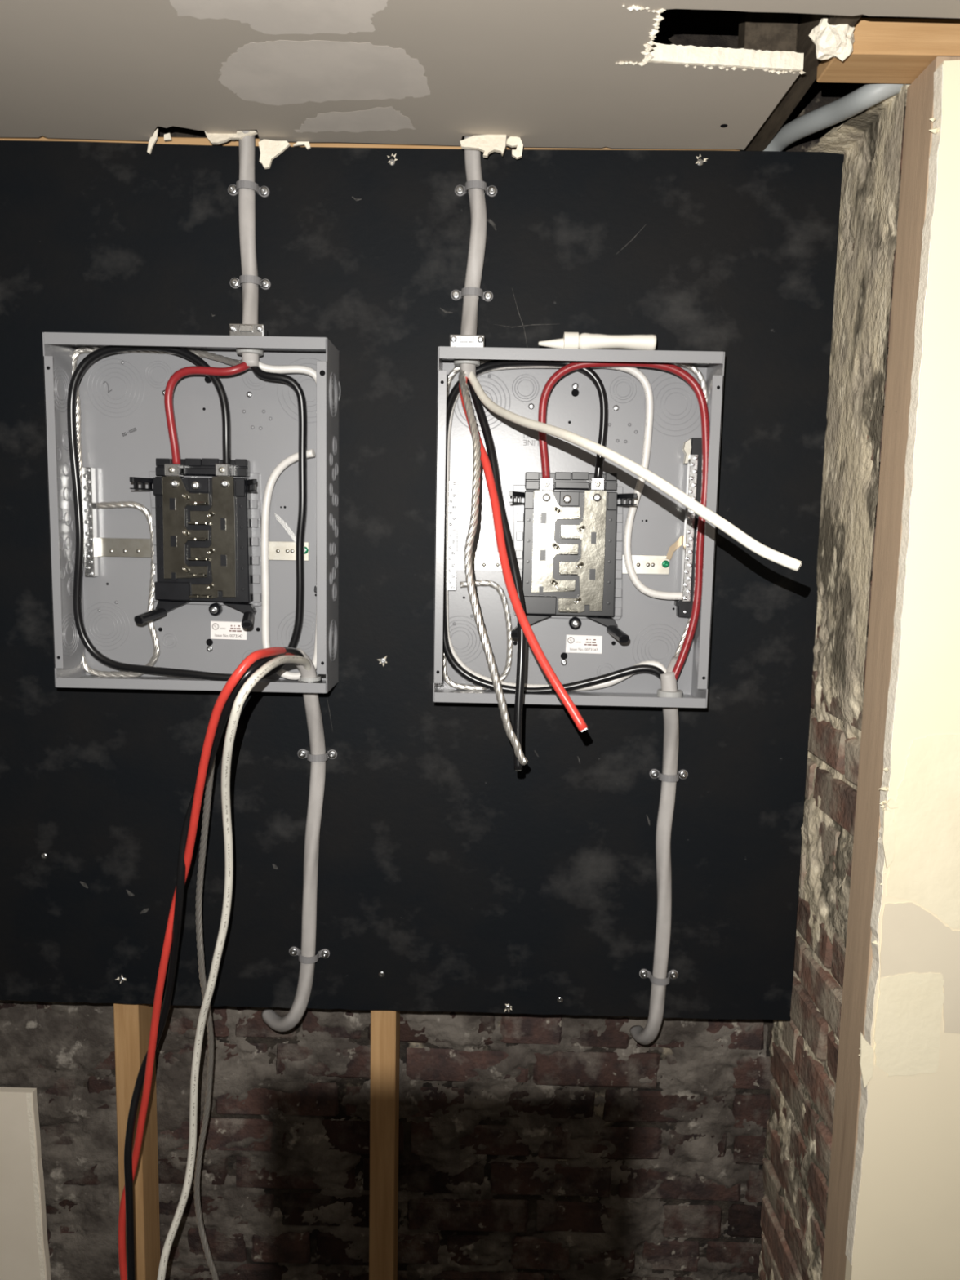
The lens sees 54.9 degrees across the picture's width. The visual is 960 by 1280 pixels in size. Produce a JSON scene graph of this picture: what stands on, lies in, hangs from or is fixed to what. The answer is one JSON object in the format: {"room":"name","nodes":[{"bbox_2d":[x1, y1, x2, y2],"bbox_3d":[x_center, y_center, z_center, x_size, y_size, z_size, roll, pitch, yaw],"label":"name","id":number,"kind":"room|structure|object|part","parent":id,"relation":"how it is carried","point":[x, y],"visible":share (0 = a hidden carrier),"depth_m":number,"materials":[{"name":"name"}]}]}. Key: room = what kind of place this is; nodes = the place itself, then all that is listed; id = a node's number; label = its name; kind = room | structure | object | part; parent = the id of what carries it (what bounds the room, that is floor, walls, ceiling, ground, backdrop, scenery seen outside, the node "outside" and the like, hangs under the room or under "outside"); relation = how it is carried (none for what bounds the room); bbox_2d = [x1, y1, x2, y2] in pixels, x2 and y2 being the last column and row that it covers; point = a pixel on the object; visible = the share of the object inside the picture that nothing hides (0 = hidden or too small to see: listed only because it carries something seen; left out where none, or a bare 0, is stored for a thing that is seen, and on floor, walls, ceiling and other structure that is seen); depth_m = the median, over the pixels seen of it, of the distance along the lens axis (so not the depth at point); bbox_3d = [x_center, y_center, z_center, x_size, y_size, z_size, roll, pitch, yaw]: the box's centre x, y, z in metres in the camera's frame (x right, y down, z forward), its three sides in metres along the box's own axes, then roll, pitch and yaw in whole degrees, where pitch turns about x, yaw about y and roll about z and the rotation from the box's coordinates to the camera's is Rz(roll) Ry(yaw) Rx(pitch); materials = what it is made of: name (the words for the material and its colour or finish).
{"room":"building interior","nodes":[
{"label":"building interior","id":0,"kind":"room"},
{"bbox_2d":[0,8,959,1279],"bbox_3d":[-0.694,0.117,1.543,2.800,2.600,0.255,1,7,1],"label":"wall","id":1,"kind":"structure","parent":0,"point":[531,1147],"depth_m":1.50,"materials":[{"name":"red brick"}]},
{"bbox_2d":[0,0,959,168],"bbox_3d":[-0.072,-0.477,-0.160,4.050,0.058,2.804,1,7,1],"label":"ceiling","id":2,"kind":"structure","parent":0,"point":[499,74],"depth_m":1.03,"materials":[{"name":"paint"}]},
{"bbox_2d":[0,135,148,143],"bbox_3d":[-0.548,-0.681,1.283,0.201,0.007,0.067,1,7,1],"label":"plate","id":3,"kind":"object","parent":2,"relation":"on","point":[42,138],"depth_m":1.25,"materials":[{"name":"brown wood"}]},
{"bbox_2d":[155,137,238,146],"bbox_3d":[-0.382,-0.677,1.281,0.112,0.010,0.067,1,7,1],"label":"plate","id":4,"kind":"object","parent":2,"relation":"on","point":[191,140],"depth_m":1.25,"materials":[{"name":"brown wood"}]},
{"bbox_2d":[309,142,462,149],"bbox_3d":[-0.126,-0.670,1.279,0.206,0.006,0.067,1,7,1],"label":"plate","id":5,"kind":"object","parent":2,"relation":"on","point":[335,144],"depth_m":1.25,"materials":[{"name":"brown wood"}]},
{"bbox_2d":[522,146,739,151],"bbox_3d":[0.203,-0.664,1.275,0.290,0.005,0.067,1,7,1],"label":"plate","id":6,"kind":"object","parent":2,"relation":"on","point":[524,148],"depth_m":1.24,"materials":[{"name":"brown wood"}]},
{"bbox_2d":[737,11,799,52],"bbox_3d":[0.327,-0.717,1.046,0.059,0.142,0.035,1,7,1],"label":"board","id":7,"kind":"object","parent":2,"relation":"on","point":[762,31],"visible":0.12,"depth_m":1.03,"materials":[{"name":"brown wood"}]},
{"bbox_2d":[758,84,910,1279],"bbox_3d":[0.555,0.402,1.287,0.319,2.146,0.325,1,7,1],"label":"wall","id":8,"kind":"structure","parent":0,"point":[803,1050],"depth_m":1.22,"materials":[{"name":"brick"}]},
{"bbox_2d":[0,140,844,1021],"bbox_3d":[-0.747,-0.067,1.315,2.438,1.219,0.020,1,7,1],"label":"plywood board","id":9,"kind":"object","parent":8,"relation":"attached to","point":[451,877],"visible":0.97,"depth_m":1.31,"materials":[{"name":"black wood"}]},
{"bbox_2d":[42,332,340,693],"bbox_3d":[-0.378,-0.165,1.242,0.367,0.456,0.093,1,7,1],"label":"box","id":10,"kind":"object","parent":9,"relation":"attached to","point":[206,512],"visible":0.89,"depth_m":1.27,"materials":[{"name":"grey metal"}]},
{"bbox_2d":[134,617,141,622],"bbox_3d":[-0.454,-0.026,1.228,0.010,0.006,0.002,3,7,14],"label":"socket","id":11,"kind":"object","parent":10,"relation":"attached to","point":[136,620],"depth_m":1.23,"materials":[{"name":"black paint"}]},
{"bbox_3d":[-0.450,-0.210,1.244,0.012,0.016,0.053,3,7,16],"label":"post","id":12,"kind":"part","parent":10,"relation":"part of","materials":[{"name":"black plastic"}]},
{"bbox_3d":[-0.447,-0.033,1.254,0.014,0.017,0.057,3,7,14],"label":"post","id":13,"kind":"part","parent":10,"relation":"part of","materials":[{"name":"black plastic"}]},
{"bbox_3d":[-0.426,-0.044,1.283,0.047,0.021,0.014,1,7,1],"label":"arm","id":14,"kind":"part","parent":10,"relation":"part of","materials":[{"name":"black plastic"}]},
{"bbox_3d":[-0.333,-0.043,1.282,0.043,0.018,0.014,1,7,1],"label":"arm","id":15,"kind":"part","parent":10,"relation":"part of","materials":[{"name":"black plastic"}]},
{"bbox_3d":[-0.315,-0.028,1.253,0.014,0.018,0.056,0,7,-11],"label":"post","id":16,"kind":"part","parent":10,"relation":"part of","materials":[{"name":"black plastic"}]},
{"bbox_2d":[229,324,267,356],"bbox_3d":[-0.303,-0.394,1.215,0.045,0.036,0.036,1,7,1],"label":"connector","id":17,"kind":"object","parent":10,"relation":"attached to","point":[251,330],"visible":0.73,"depth_m":1.20,"materials":[{"name":"silver metal"}]},
{"bbox_3d":[-0.307,-0.207,1.243,0.012,0.016,0.053,-1,7,-15],"label":"post","id":18,"kind":"part","parent":10,"relation":"part of","materials":[{"name":"black plastic"}]},
{"bbox_2d":[298,675,322,683],"bbox_3d":[-0.233,0.057,1.270,0.032,0.015,0.032,1,7,1],"label":"connector","id":19,"kind":"object","parent":10,"relation":"attached to","point":[317,679],"visible":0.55,"depth_m":1.26,"materials":[{"name":"grey plastic"}]},
{"bbox_2d":[66,129,316,680],"bbox_3d":[-0.385,-0.321,1.237,0.356,0.766,0.068,1,7,1],"label":"cable","id":20,"kind":"object","parent":9,"relation":"attached to","point":[246,197],"visible":0.92,"depth_m":1.24,"materials":[{"name":"grey plastic"}]},
{"bbox_2d":[117,646,325,1279],"bbox_3d":[-0.324,0.697,1.301,0.331,1.421,0.248,7,9,40],"label":"cable","id":21,"kind":"object","parent":9,"relation":"attached to","point":[259,663],"visible":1,"depth_m":1.28,"materials":[{"name":"grey plastic"}]},
{"bbox_2d":[227,180,269,197],"bbox_3d":[-0.309,-0.599,1.223,0.056,0.014,0.027,3,7,0],"label":"strap","id":22,"kind":"object","parent":9,"relation":"attached to","point":[264,191],"visible":1,"depth_m":1.23,"materials":[{"name":"grey plastic"}]},
{"bbox_2d":[230,275,271,289],"bbox_3d":[-0.311,-0.480,1.238,0.055,0.014,0.027,2,7,0],"label":"strap","id":23,"kind":"object","parent":9,"relation":"attached to","point":[235,282],"visible":1,"depth_m":1.24,"materials":[{"name":"grey metal"}]},
{"bbox_2d":[288,946,329,964],"bbox_3d":[-0.252,0.463,1.352,0.060,0.016,0.027,1,7,1],"label":"strap","id":24,"kind":"object","parent":9,"relation":"attached to","point":[293,951],"visible":1,"depth_m":1.36,"materials":[{"name":"grey plastic"}]},
{"bbox_2d":[297,748,337,761],"bbox_3d":[-0.234,0.165,1.316,0.057,0.014,0.027,1,7,1],"label":"strap","id":25,"kind":"object","parent":9,"relation":"attached to","point":[302,753],"visible":1,"depth_m":1.32,"materials":[{"name":"grey metal"}]},
{"bbox_2d":[450,287,493,302],"bbox_3d":[-0.011,-0.464,1.236,0.057,0.014,0.027,2,7,0],"label":"strap","id":26,"kind":"object","parent":9,"relation":"attached to","point":[455,295],"visible":1,"depth_m":1.24,"materials":[{"name":"grey metal"}]},
{"bbox_2d":[454,180,497,196],"bbox_3d":[-0.005,-0.597,1.220,0.057,0.014,0.027,1,7,1],"label":"strap","id":27,"kind":"object","parent":9,"relation":"attached to","point":[460,190],"visible":1,"depth_m":1.23,"materials":[{"name":"grey metal"}]},
{"bbox_2d":[442,359,710,1044],"bbox_3d":[0.127,0.122,1.329,0.378,1.024,0.133,1,7,1],"label":"cable","id":28,"kind":"object","parent":9,"relation":"attached to","point":[668,676],"visible":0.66,"depth_m":1.26,"materials":[{"name":"grey plastic"}]},
{"bbox_2d":[432,346,724,707],"bbox_3d":[0.123,-0.146,1.238,0.367,0.456,0.093,1,7,1],"label":"box","id":29,"kind":"object","parent":9,"relation":"attached to","point":[584,609],"visible":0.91,"depth_m":1.26,"materials":[{"name":"grey metal"}]},
{"bbox_2d":[449,334,484,366],"bbox_3d":[-0.017,-0.379,1.213,0.045,0.036,0.036,1,7,1],"label":"connector","id":30,"kind":"object","parent":29,"relation":"attached to","point":[455,340],"visible":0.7,"depth_m":1.20,"materials":[{"name":"silver metal"}]},
{"bbox_3d":[0.054,-0.014,1.250,0.014,0.017,0.057,3,7,14],"label":"post","id":31,"kind":"part","parent":29,"relation":"part of","materials":[{"name":"black plastic"}]},
{"bbox_2d":[511,631,517,636],"bbox_3d":[0.047,-0.007,1.224,0.010,0.006,0.002,3,7,14],"label":"socket","id":32,"kind":"object","parent":29,"relation":"attached to","point":[513,633],"depth_m":1.22,"materials":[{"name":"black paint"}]},
{"bbox_3d":[0.051,-0.191,1.240,0.012,0.016,0.053,3,7,16],"label":"post","id":33,"kind":"part","parent":29,"relation":"part of","materials":[{"name":"black plastic"}]},
{"bbox_3d":[0.075,-0.025,1.279,0.047,0.021,0.014,1,7,1],"label":"arm","id":34,"kind":"part","parent":29,"relation":"part of","materials":[{"name":"black plastic"}]},
{"bbox_2d":[537,332,656,350],"bbox_3d":[0.148,-0.379,1.176,0.148,0.023,0.028,1,7,1],"label":"tube","id":35,"kind":"object","parent":29,"relation":"on","point":[570,340],"visible":1,"depth_m":1.17,"materials":[{"name":"white plastic"}]},
{"bbox_3d":[0.168,-0.023,1.278,0.043,0.018,0.014,1,7,1],"label":"arm","id":36,"kind":"part","parent":29,"relation":"part of","materials":[{"name":"black plastic"}]},
{"bbox_3d":[0.186,-0.008,1.249,0.014,0.018,0.056,0,7,-11],"label":"post","id":37,"kind":"part","parent":29,"relation":"part of","materials":[{"name":"black plastic"}]},
{"bbox_2d":[621,636,628,641],"bbox_3d":[0.191,-0.001,1.223,0.010,0.006,0.002,0,7,-11],"label":"socket","id":38,"kind":"object","parent":29,"relation":"attached to","point":[623,638],"depth_m":1.22,"materials":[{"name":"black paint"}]},
{"bbox_3d":[0.194,-0.188,1.239,0.012,0.016,0.053,-1,7,-15],"label":"post","id":39,"kind":"part","parent":29,"relation":"part of","materials":[{"name":"black plastic"}]},
{"bbox_2d":[657,688,682,697],"bbox_3d":[0.260,0.076,1.266,0.034,0.016,0.034,1,7,1],"label":"connector","id":40,"kind":"object","parent":29,"relation":"attached to","point":[660,693],"visible":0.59,"depth_m":1.25,"materials":[{"name":"grey plastic"}]},
{"bbox_2d":[458,136,801,770],"bbox_3d":[0.105,-0.247,1.031,0.110,0.844,0.539,-4,9,-36],"label":"cable","id":41,"kind":"object","parent":9,"relation":"attached to","point":[507,557],"visible":0.97,"depth_m":1.13,"materials":[{"name":"grey plastic"}]},
{"bbox_2d":[639,968,678,985],"bbox_3d":[0.263,0.494,1.349,0.058,0.014,0.027,1,7,1],"label":"strap","id":42,"kind":"object","parent":9,"relation":"attached to","point":[643,973],"visible":1,"depth_m":1.36,"materials":[{"name":"grey plastic"}]},
{"bbox_2d":[648,768,688,782],"bbox_3d":[0.270,0.194,1.313,0.055,0.014,0.027,1,7,1],"label":"strap","id":43,"kind":"object","parent":9,"relation":"attached to","point":[654,773],"visible":1,"depth_m":1.32,"materials":[{"name":"grey plastic"}]},
{"bbox_2d":[844,59,959,1279],"bbox_3d":[1.170,0.459,1.081,1.450,2.108,0.022,1,7,1],"label":"wall partition","id":44,"kind":"structure","parent":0,"point":[904,1220],"depth_m":1.05,"materials":[{"name":"paint"}]},
{"bbox_3d":[-0.138,1.640,0.299,4.200,0.100,3.200,1,7,1],"label":"floor","id":45,"kind":"structure","parent":0,"visible":0},
{"bbox_2d":[0,1087,51,1279],"bbox_3d":[-1.012,1.065,1.511,0.650,0.713,0.014,1,6,1],"label":"drywall offcut","id":46,"kind":"object","parent":45,"relation":"on","point":[24,1243],"visible":1,"depth_m":1.48,"materials":[{"name":"white paint"}]},
{"bbox_2d":[113,1003,159,1279],"bbox_3d":[-0.534,0.413,1.416,0.038,2.050,0.068,1,7,1],"label":"stud","id":47,"kind":"object","parent":45,"relation":"on","point":[132,1022],"visible":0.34,"depth_m":1.44,"materials":[{"name":"brown wood"}]},
{"bbox_2d":[368,1009,399,1279],"bbox_3d":[-0.143,0.421,1.412,0.038,2.050,0.068,1,7,1],"label":"stud","id":48,"kind":"object","parent":45,"relation":"on","point":[384,1024],"visible":0.34,"depth_m":1.43,"materials":[{"name":"brown wood"}]},
{"bbox_2d":[822,55,959,1279],"bbox_3d":[0.478,0.433,1.134,0.039,2.118,0.072,1,7,1],"label":"stud","id":49,"kind":"object","parent":45,"relation":"on","point":[917,138],"visible":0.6,"depth_m":1.08,"materials":[{"name":"brown wood"}]},
{"bbox_2d":[816,17,959,84],"bbox_3d":[0.997,-0.626,0.997,1.240,0.036,0.066,1,7,1],"label":"header beam","id":50,"kind":"structure","parent":49,"relation":"on","point":[886,50],"depth_m":0.97,"materials":[{"name":"brown wood"}]},
{"bbox_2d":[739,13,862,151],"bbox_3d":[0.375,-0.740,1.083,0.030,0.184,0.425,1,7,1],"label":"joist","id":51,"kind":"object","parent":50,"relation":"on","point":[782,111],"visible":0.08,"depth_m":1.06,"materials":[{"name":"brown wood"}]},
{"bbox_2d":[763,83,908,151],"bbox_3d":[0.434,-0.651,1.148,0.083,0.050,0.281,-3,8,-29],"label":"cable","id":52,"kind":"object","parent":51,"relation":"hanging from","point":[868,95],"visible":0.74,"depth_m":1.12,"materials":[{"name":"grey plastic"}]},
{"bbox_2d":[808,16,854,61],"bbox_3d":[0.368,-0.626,0.960,0.048,0.045,0.032,1,7,1],"label":"lump","id":53,"kind":"object","parent":50,"relation":"attached to","point":[837,41],"visible":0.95,"depth_m":0.95,"materials":[{"name":"white paper"}]}
]}

